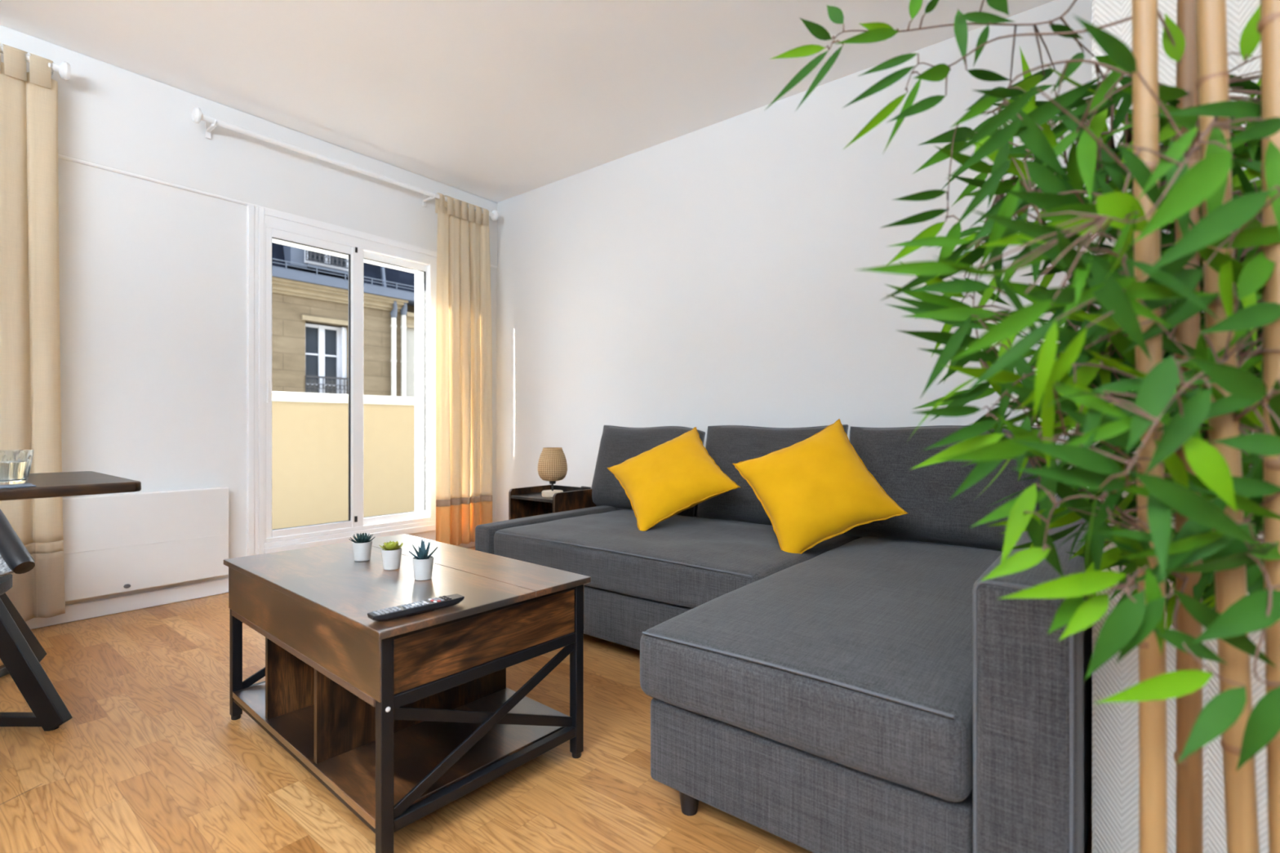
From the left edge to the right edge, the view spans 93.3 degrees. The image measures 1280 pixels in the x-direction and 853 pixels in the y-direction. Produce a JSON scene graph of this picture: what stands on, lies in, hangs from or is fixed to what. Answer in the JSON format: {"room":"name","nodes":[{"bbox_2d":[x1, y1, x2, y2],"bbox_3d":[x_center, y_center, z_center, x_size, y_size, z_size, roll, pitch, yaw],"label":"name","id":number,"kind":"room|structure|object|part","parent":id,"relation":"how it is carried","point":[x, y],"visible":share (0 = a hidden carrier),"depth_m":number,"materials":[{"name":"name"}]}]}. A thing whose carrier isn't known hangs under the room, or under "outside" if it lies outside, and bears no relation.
{"room":"living room","nodes":[
{"label":"living room","id":0,"kind":"room"},
{"bbox_2d":[57,158,496,605],"bbox_3d":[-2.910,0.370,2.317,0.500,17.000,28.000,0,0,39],"label":"wall","id":1,"kind":"structure","parent":0,"point":[153,276],"depth_m":2.95,"materials":[{"name":"white paint"}]},
{"bbox_2d":[0,44,71,79],"bbox_3d":[-3.257,-1.514,1.642,0.155,0.087,2.504,0,0,39],"label":"curtain rod","id":2,"kind":"object","parent":1,"relation":"attached to","point":[64,68],"visible":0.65,"depth_m":2.56,"materials":[{"name":"white metal"}]},
{"bbox_2d":[0,42,65,622],"bbox_3d":[-3.171,-0.371,1.679,0.131,2.342,2.308,0,0,39],"label":"curtain","id":3,"kind":"object","parent":2,"relation":"hanging from","point":[30,405],"visible":0.87,"depth_m":2.50,"materials":[{"name":"beige fabric"}]},
{"bbox_2d":[62,486,229,602],"bbox_3d":[-2.339,0.539,2.877,0.065,0.453,0.651,0,0,39],"label":"wall heater","id":4,"kind":"object","parent":1,"relation":"attached to","point":[117,543],"visible":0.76,"depth_m":2.84,"materials":[{"name":"metal"}]},
{"bbox_2d":[0,24,497,266],"bbox_3d":[-2.778,-1.437,2.391,0.014,0.483,5.480,0,0,39],"label":"wall","id":5,"kind":"structure","parent":1,"relation":"attached to","point":[109,115],"depth_m":3.14,"materials":[{"name":"white paint"}]},
{"bbox_2d":[25,541,475,629],"bbox_3d":[-2.059,0.833,3.292,0.016,0.075,3.175,0,0,39],"label":"baseboard","id":6,"kind":"structure","parent":1,"relation":"attached to","point":[88,610],"depth_m":2.86,"materials":[{"name":"white paint"}]},
{"bbox_2d":[57,154,497,268],"bbox_3d":[-2.781,-1.194,2.393,0.020,0.020,5.480,0,0,39],"label":"trim","id":7,"kind":"structure","parent":1,"relation":"attached to","point":[60,156],"depth_m":2.99,"materials":[{"name":"white paint"}]},
{"bbox_2d":[247,204,436,555],"bbox_3d":[-1.715,-0.243,3.722,0.040,1.897,1.238,0,0,39],"label":"trim","id":8,"kind":"structure","parent":1,"relation":"attached to","point":[257,217],"depth_m":3.28,"materials":[{"name":"white paint"}]},
{"bbox_2d":[191,106,498,220],"bbox_3d":[-1.636,-1.514,3.677,0.155,0.087,1.827,0,0,39],"label":"curtain rod","id":9,"kind":"object","parent":1,"relation":"attached to","point":[197,116],"visible":1,"depth_m":3.33,"materials":[{"name":"white metal"}]},
{"bbox_2d":[435,192,492,545],"bbox_3d":[-1.208,-0.371,4.153,0.120,2.342,0.452,0,0,39],"label":"curtain","id":10,"kind":"object","parent":9,"relation":"hanging from","point":[464,335],"visible":0.97,"depth_m":4.13,"materials":[{"name":"beige fabric"}]},
{"bbox_2d":[264,222,436,543],"bbox_3d":[-1.733,-0.238,3.739,0.070,1.753,1.090,0,0,39],"label":"window","id":11,"kind":"structure","parent":1,"relation":"in","point":[356,253],"depth_m":3.70,"materials":[{"name":"white plastic"}]},
{"bbox_3d":[-2.037,-0.190,3.314,0.016,0.120,0.012,0,0,39],"label":"handle","id":12,"kind":"part","parent":11,"relation":"part of","materials":[{"name":"white plastic"}]},
{"bbox_3d":[-1.904,-0.237,3.512,0.026,1.727,0.502,0,0,39],"label":"sash","id":13,"kind":"part","parent":11,"relation":"part of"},
{"bbox_3d":[-1.596,-0.237,3.944,0.026,1.727,0.590,0,0,39],"label":"sash","id":14,"kind":"part","parent":11,"relation":"part of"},
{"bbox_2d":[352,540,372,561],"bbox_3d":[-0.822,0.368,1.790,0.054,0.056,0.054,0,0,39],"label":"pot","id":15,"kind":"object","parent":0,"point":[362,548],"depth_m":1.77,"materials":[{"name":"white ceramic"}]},
{"bbox_2d":[381,547,402,570],"bbox_3d":[-0.692,0.368,1.685,0.054,0.056,0.054,0,0,39],"label":"pot","id":16,"kind":"object","parent":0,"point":[391,557],"depth_m":1.67,"materials":[{"name":"white ceramic"}]},
{"bbox_2d":[412,555,434,581],"bbox_3d":[-0.564,0.368,1.571,0.054,0.056,0.054,0,0,39],"label":"pot","id":17,"kind":"object","parent":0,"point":[422,565],"depth_m":1.55,"materials":[{"name":"white ceramic"}]},
{"bbox_2d":[0,0,1054,202],"bbox_3d":[-0.234,-1.753,0.397,6.860,0.150,5.830,0,0,39],"label":"ceiling","id":18,"kind":"structure","parent":0,"point":[495,100],"depth_m":2.75,"materials":[{"name":"paint"}]},
{"bbox_2d":[0,546,1092,852],"bbox_3d":[-0.234,0.930,0.397,6.860,0.120,5.830,0,0,39],"label":"floor","id":19,"kind":"structure","parent":0,"point":[151,757],"depth_m":1.51,"materials":[{"name":"brown wood"}]},
{"bbox_2d":[0,509,72,731],"bbox_3d":[-2.174,0.482,1.734,0.779,0.789,0.749,0,0,43],"label":"dining chair","id":20,"kind":"object","parent":19,"relation":"on","point":[21,654],"visible":1,"depth_m":1.74,"materials":[{"name":"black steel"},{"name":"grey fabric"}]},
{"bbox_2d":[0,573,12,595],"bbox_3d":[-2.167,0.485,1.742,0.500,0.060,0.500,0,0,39],"label":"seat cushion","id":21,"kind":"object","parent":20,"relation":"on","point":[6,581],"depth_m":1.86,"materials":[{"name":"grey fabric"}]},
{"bbox_3d":[-2.247,0.302,1.736,0.581,0.379,0.624,0,0,39],"label":"woven seat","id":22,"kind":"part","parent":20,"relation":"part of","materials":[{"name":"grey fabric"}]},
{"bbox_3d":[-2.203,0.653,2.095,0.030,0.447,0.304,0,0,-6],"label":"leg","id":23,"kind":"part","parent":20,"relation":"part of","materials":[{"name":"black metal"}]},
{"bbox_3d":[-1.799,0.653,1.742,0.304,0.447,0.030,0,0,0],"label":"leg","id":24,"kind":"part","parent":20,"relation":"part of","materials":[{"name":"black metal"}]},
{"bbox_2d":[0,471,141,501],"bbox_3d":[-1.722,0.495,0.929,0.508,0.750,1.407,0,0,39],"label":"dining table","id":25,"kind":"object","parent":19,"relation":"on","point":[48,485],"visible":1,"depth_m":1.28,"materials":[{"name":"brown wood"}]},
{"bbox_2d":[0,481,36,488],"bbox_3d":[-1.460,0.119,1.145,0.330,0.002,0.413,0,0,39],"label":"placemat","id":26,"kind":"object","parent":25,"relation":"on","point":[26,484],"visible":0.45,"depth_m":1.20,"materials":[{"name":"grey fabric"}]},
{"bbox_2d":[0,449,34,484],"bbox_3d":[-1.302,0.083,1.239,0.085,0.068,0.085,0,0,39],"label":"drinking glass","id":27,"kind":"object","parent":26,"relation":"on","point":[15,464],"visible":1,"depth_m":1.23,"materials":[{"name":"clear glass"}]},
{"bbox_2d":[223,533,591,852],"bbox_3d":[-0.685,0.633,1.698,0.978,0.474,0.570,0,0,41],"label":"coffee table","id":28,"kind":"object","parent":19,"relation":"on","point":[402,719],"visible":0.99,"depth_m":1.45,"materials":[{"name":"brown wood"}]},
{"bbox_3d":[-1.204,0.635,1.802,0.026,0.446,0.026,0,0,41],"label":"leg","id":29,"kind":"part","parent":28,"relation":"part of","materials":[{"name":"black metal"}]},
{"bbox_3d":[-1.034,0.798,1.999,0.022,0.024,0.494,0,0,41],"label":"rail","id":30,"kind":"part","parent":28,"relation":"part of","materials":[{"name":"black metal"}]},
{"bbox_3d":[-0.856,0.806,1.501,0.894,0.012,0.022,0,0,41],"label":"rail","id":31,"kind":"part","parent":28,"relation":"part of","materials":[{"name":"brown wood"}]},
{"bbox_2d":[348,533,375,561],"bbox_3d":[-0.824,0.356,1.790,0.070,0.081,0.068,0,0,3],"label":"potted succulent","id":32,"kind":"object","parent":28,"relation":"on","point":[362,547],"visible":1,"depth_m":1.77,"materials":[{"name":"white ceramic"}]},
{"bbox_3d":[-0.507,0.635,1.201,0.026,0.446,0.026,0,0,41],"label":"leg","id":33,"kind":"part","parent":28,"relation":"part of","materials":[{"name":"black metal"}]},
{"bbox_2d":[379,541,403,570],"bbox_3d":[-0.695,0.359,1.687,0.060,0.075,0.057,0,0,-1],"label":"potted succulent","id":34,"kind":"object","parent":28,"relation":"on","point":[391,552],"visible":1,"depth_m":1.67,"materials":[{"name":"white ceramic"}]},
{"bbox_2d":[232,682,568,828],"bbox_3d":[-0.685,0.791,1.698,0.892,0.017,0.546,0,0,41],"label":"shelf","id":35,"kind":"object","parent":28,"relation":"attached to","point":[348,772],"depth_m":1.48,"materials":[{"name":"brown wood"}]},
{"bbox_2d":[367,593,464,621],"bbox_3d":[-0.473,0.386,1.288,0.043,0.020,0.200,0,0,44],"label":"remote control","id":36,"kind":"object","parent":28,"relation":"on","point":[414,608],"visible":1,"depth_m":1.27,"materials":[{"name":"black plastic"}]},
{"bbox_2d":[408,539,437,581],"bbox_3d":[-0.563,0.344,1.571,0.063,0.104,0.054,0,0,9],"label":"potted succulent","id":37,"kind":"object","parent":28,"relation":"on","point":[423,563],"visible":1,"depth_m":1.55,"materials":[{"name":"white ceramic"}]},
{"bbox_3d":[-0.336,0.419,1.397,0.014,0.014,0.494,0,0,41],"label":"rail","id":38,"kind":"part","parent":28,"relation":"part of","materials":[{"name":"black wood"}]},
{"bbox_3d":[-0.337,0.798,1.398,0.022,0.024,0.494,0,0,41],"label":"rail","id":39,"kind":"part","parent":28,"relation":"part of","materials":[{"name":"black metal"}]},
{"bbox_3d":[-0.337,0.551,1.398,0.022,0.026,0.494,0,0,41],"label":"rail","id":40,"kind":"part","parent":28,"relation":"part of","materials":[{"name":"black metal"}]},
{"bbox_3d":[-0.167,0.635,1.595,0.026,0.446,0.026,0,0,41],"label":"leg","id":41,"kind":"part","parent":28,"relation":"part of","materials":[{"name":"black metal"}]},
{"bbox_2d":[508,484,595,519],"bbox_3d":[-0.492,0.610,3.402,0.372,0.520,0.320,0,0,39],"label":"side table","id":42,"kind":"object","parent":19,"relation":"on","point":[523,502],"visible":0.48,"depth_m":3.39,"materials":[{"name":"brown wood"}]},
{"bbox_3d":[-0.631,0.610,3.513,0.015,0.520,0.320,0,0,39],"label":"panel","id":43,"kind":"part","parent":42,"relation":"part of","materials":[{"name":"brown wood"}]},
{"bbox_2d":[537,447,591,497],"bbox_3d":[-0.417,0.252,3.360,0.300,0.269,0.163,0,0,-13],"label":"table lamp","id":44,"kind":"object","parent":42,"relation":"on","point":[552,464],"visible":0.89,"depth_m":3.29,"materials":[{"name":"beige wicker"}]},
{"bbox_3d":[-0.484,0.325,3.345,0.036,0.065,0.036,0,0,39],"label":"stem","id":45,"kind":"part","parent":44,"relation":"part of","materials":[{"name":"grey metal"}]},
{"bbox_3d":[-0.484,0.208,3.345,0.163,0.182,0.163,0,0,39],"label":"lamp shade","id":46,"kind":"part","parent":44,"relation":"part of","materials":[{"name":"wicker"}]},
{"bbox_3d":[-0.397,0.600,3.521,0.341,0.500,0.015,0,0,39],"label":"panel","id":47,"kind":"part","parent":42,"relation":"part of","materials":[{"name":"brown wood"}]},
{"bbox_3d":[-0.352,0.610,3.291,0.015,0.520,0.320,0,0,39],"label":"panel","id":48,"kind":"part","parent":42,"relation":"part of","materials":[{"name":"brown wood"}]},
{"bbox_2d":[475,424,1092,852],"bbox_3d":[0.241,0.431,2.250,2.325,0.879,1.700,0,0,39],"label":"sofa","id":49,"kind":"object","parent":19,"relation":"on","point":[864,690],"visible":0.68,"depth_m":1.26,"materials":[{"name":"grey fabric"}]},
{"bbox_3d":[-0.362,0.644,3.110,0.102,0.412,1.105,0,0,39],"label":"armrest","id":50,"kind":"part","parent":49,"relation":"part of","materials":[{"name":"grey fabric"}]},
{"bbox_2d":[591,426,703,516],"bbox_3d":[0.021,0.225,3.273,0.700,0.461,0.241,0,0,39],"label":"cushion","id":51,"kind":"object","parent":49,"relation":"on","point":[618,444],"depth_m":3.29,"materials":[{"name":"grey fabric"}]},
{"bbox_2d":[607,426,740,531],"bbox_3d":[0.136,0.231,2.750,0.554,0.462,0.389,0,0,-6],"label":"throw pillow","id":52,"kind":"object","parent":49,"relation":"on","point":[678,474],"visible":0.98,"depth_m":2.65,"materials":[{"name":"yellow fabric"}]},
{"bbox_3d":[0.142,0.526,2.618,1.302,0.184,0.937,0,0,39],"label":"seat","id":53,"kind":"part","parent":49,"relation":"part of","materials":[{"name":"grey fabric"}]},
{"bbox_3d":[0.112,0.839,1.368,0.049,0.063,0.050,0,0,39],"label":"leg","id":54,"kind":"part","parent":49,"relation":"part of","materials":[{"name":"black plastic"}]},
{"bbox_2d":[696,426,846,524],"bbox_3d":[0.587,0.225,2.819,0.715,0.461,0.238,0,0,39],"label":"cushion","id":55,"kind":"object","parent":49,"relation":"on","point":[726,446],"depth_m":2.83,"materials":[{"name":"grey fabric"}]},
{"bbox_3d":[0.754,0.540,2.838,1.976,0.540,0.140,0,0,39],"label":"frame","id":56,"kind":"part","parent":49,"relation":"part of","materials":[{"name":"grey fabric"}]},
{"bbox_2d":[732,418,907,554],"bbox_3d":[0.662,0.229,2.293,0.576,0.522,0.302,0,0,-1],"label":"throw pillow","id":57,"kind":"object","parent":49,"relation":"on","point":[812,491],"visible":0.95,"depth_m":2.21,"materials":[{"name":"yellow fabric"}]},
{"bbox_3d":[0.728,0.527,1.761,0.679,0.180,1.542,0,0,39],"label":"chaise seat","id":58,"kind":"part","parent":49,"relation":"part of","materials":[{"name":"grey fabric"}]},
{"bbox_2d":[843,426,1046,551],"bbox_3d":[1.161,0.227,2.361,0.725,0.456,0.241,0,0,39],"label":"cushion","id":59,"kind":"object","parent":49,"relation":"on","point":[931,520],"depth_m":2.31,"materials":[{"name":"grey fabric"}]},
{"bbox_3d":[1.100,0.520,1.571,0.136,0.576,1.692,0,0,39],"label":"armrest","id":60,"kind":"part","parent":49,"relation":"part of","materials":[{"name":"grey fabric"}]},
{"bbox_2d":[764,0,1279,852],"bbox_3d":[0.548,-0.190,0.717,0.766,2.120,0.448,0,0,2],"label":"bamboo plant","id":61,"kind":"object","parent":19,"relation":"on","point":[1159,377],"visible":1,"depth_m":0.58,"materials":[{"name":"green plant"}]},
{"bbox_2d":[496,0,1092,521],"bbox_3d":[0.335,-0.404,3.543,3.830,2.548,0.200,0,0,39],"label":"wall","id":62,"kind":"structure","parent":0,"point":[704,277],"depth_m":3.21,"materials":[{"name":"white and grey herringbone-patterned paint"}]},
{"bbox_2d":[1092,0,1268,852],"bbox_3d":[2.507,-0.404,0.771,3.038,2.548,1.830,0,0,39],"label":"wall","id":63,"kind":"structure","parent":0,"point":[1115,725],"depth_m":0.97,"materials":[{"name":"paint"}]},
{"bbox_3d":[-3.668,0.940,2.601,1.260,0.100,11.500,0,0,39],"label":"floor","id":64,"kind":"structure","parent":0,"visible":0},
{"bbox_2d":[271,391,414,529],"bbox_3d":[-4.114,0.312,2.957,0.170,1.155,11.500,0,0,39],"label":"wall","id":65,"kind":"structure","parent":64,"relation":"on","point":[310,430],"depth_m":4.89,"materials":[{"name":"beige paint"}]},
{"label":"outside","id":66,"kind":"structure","parent":0,"visible":0},
{"bbox_3d":[-23.223,8.920,31.277,64.700,0.100,100.000,0,0,39],"label":"ground","id":67,"kind":"structure","parent":66,"visible":0},
{"bbox_2d":[271,242,414,396],"bbox_3d":[-5.546,1.120,18.479,4.300,15.500,30.000,0,0,39],"label":"apartment building","id":68,"kind":"structure","parent":67,"relation":"on","point":[310,289],"depth_m":13.76,"materials":[{"name":"stone"}]},
{"bbox_3d":[-7.235,-1.285,13.706,0.015,1.910,0.730,0,0,39],"label":"pane","id":69,"kind":"part","parent":68,"relation":"part of","materials":[{"name":"grey glass"}]},
{"bbox_2d":[301,315,348,325],"bbox_3d":[-7.043,-2.380,13.598,0.080,0.100,1.060,0,0,39],"label":"hood","id":70,"kind":"object","parent":68,"relation":"attached to","point":[316,318],"depth_m":13.56,"materials":[{"name":"stone"}]},
{"bbox_3d":[-6.989,-3.810,13.568,0.030,0.360,0.976,0,0,39],"label":"railing","id":71,"kind":"part","parent":68,"relation":"part of","materials":[{"name":"black metal"}]},
{"bbox_3d":[-7.066,-4.410,13.629,0.015,1.540,0.860,0,0,39],"label":"pane","id":72,"kind":"part","parent":68,"relation":"part of","materials":[{"name":"grey glass"}]},
{"bbox_3d":[-7.033,-0.800,13.610,0.030,0.640,0.946,0,0,39],"label":"railing","id":73,"kind":"part","parent":68,"relation":"part of","materials":[{"name":"black metal"}]},
{"bbox_3d":[-9.659,-2.967,10.312,0.440,0.275,12.100,0,0,39],"label":"cornice","id":74,"kind":"part","parent":68,"relation":"part of","materials":[{"name":"stone"}]},
{"bbox_2d":[340,327,346,394],"bbox_3d":[-7.006,-1.285,14.118,0.450,2.010,0.100,0,0,39],"label":"shutter","id":75,"kind":"object","parent":68,"relation":"hanging from","point":[343,330],"depth_m":13.98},
{"bbox_3d":[-0.349,-2.665,22.099,0.320,0.370,17.860,0,0,39],"label":"cornice","id":76,"kind":"part","parent":68,"relation":"part of","materials":[{"name":"stone"}]}
]}

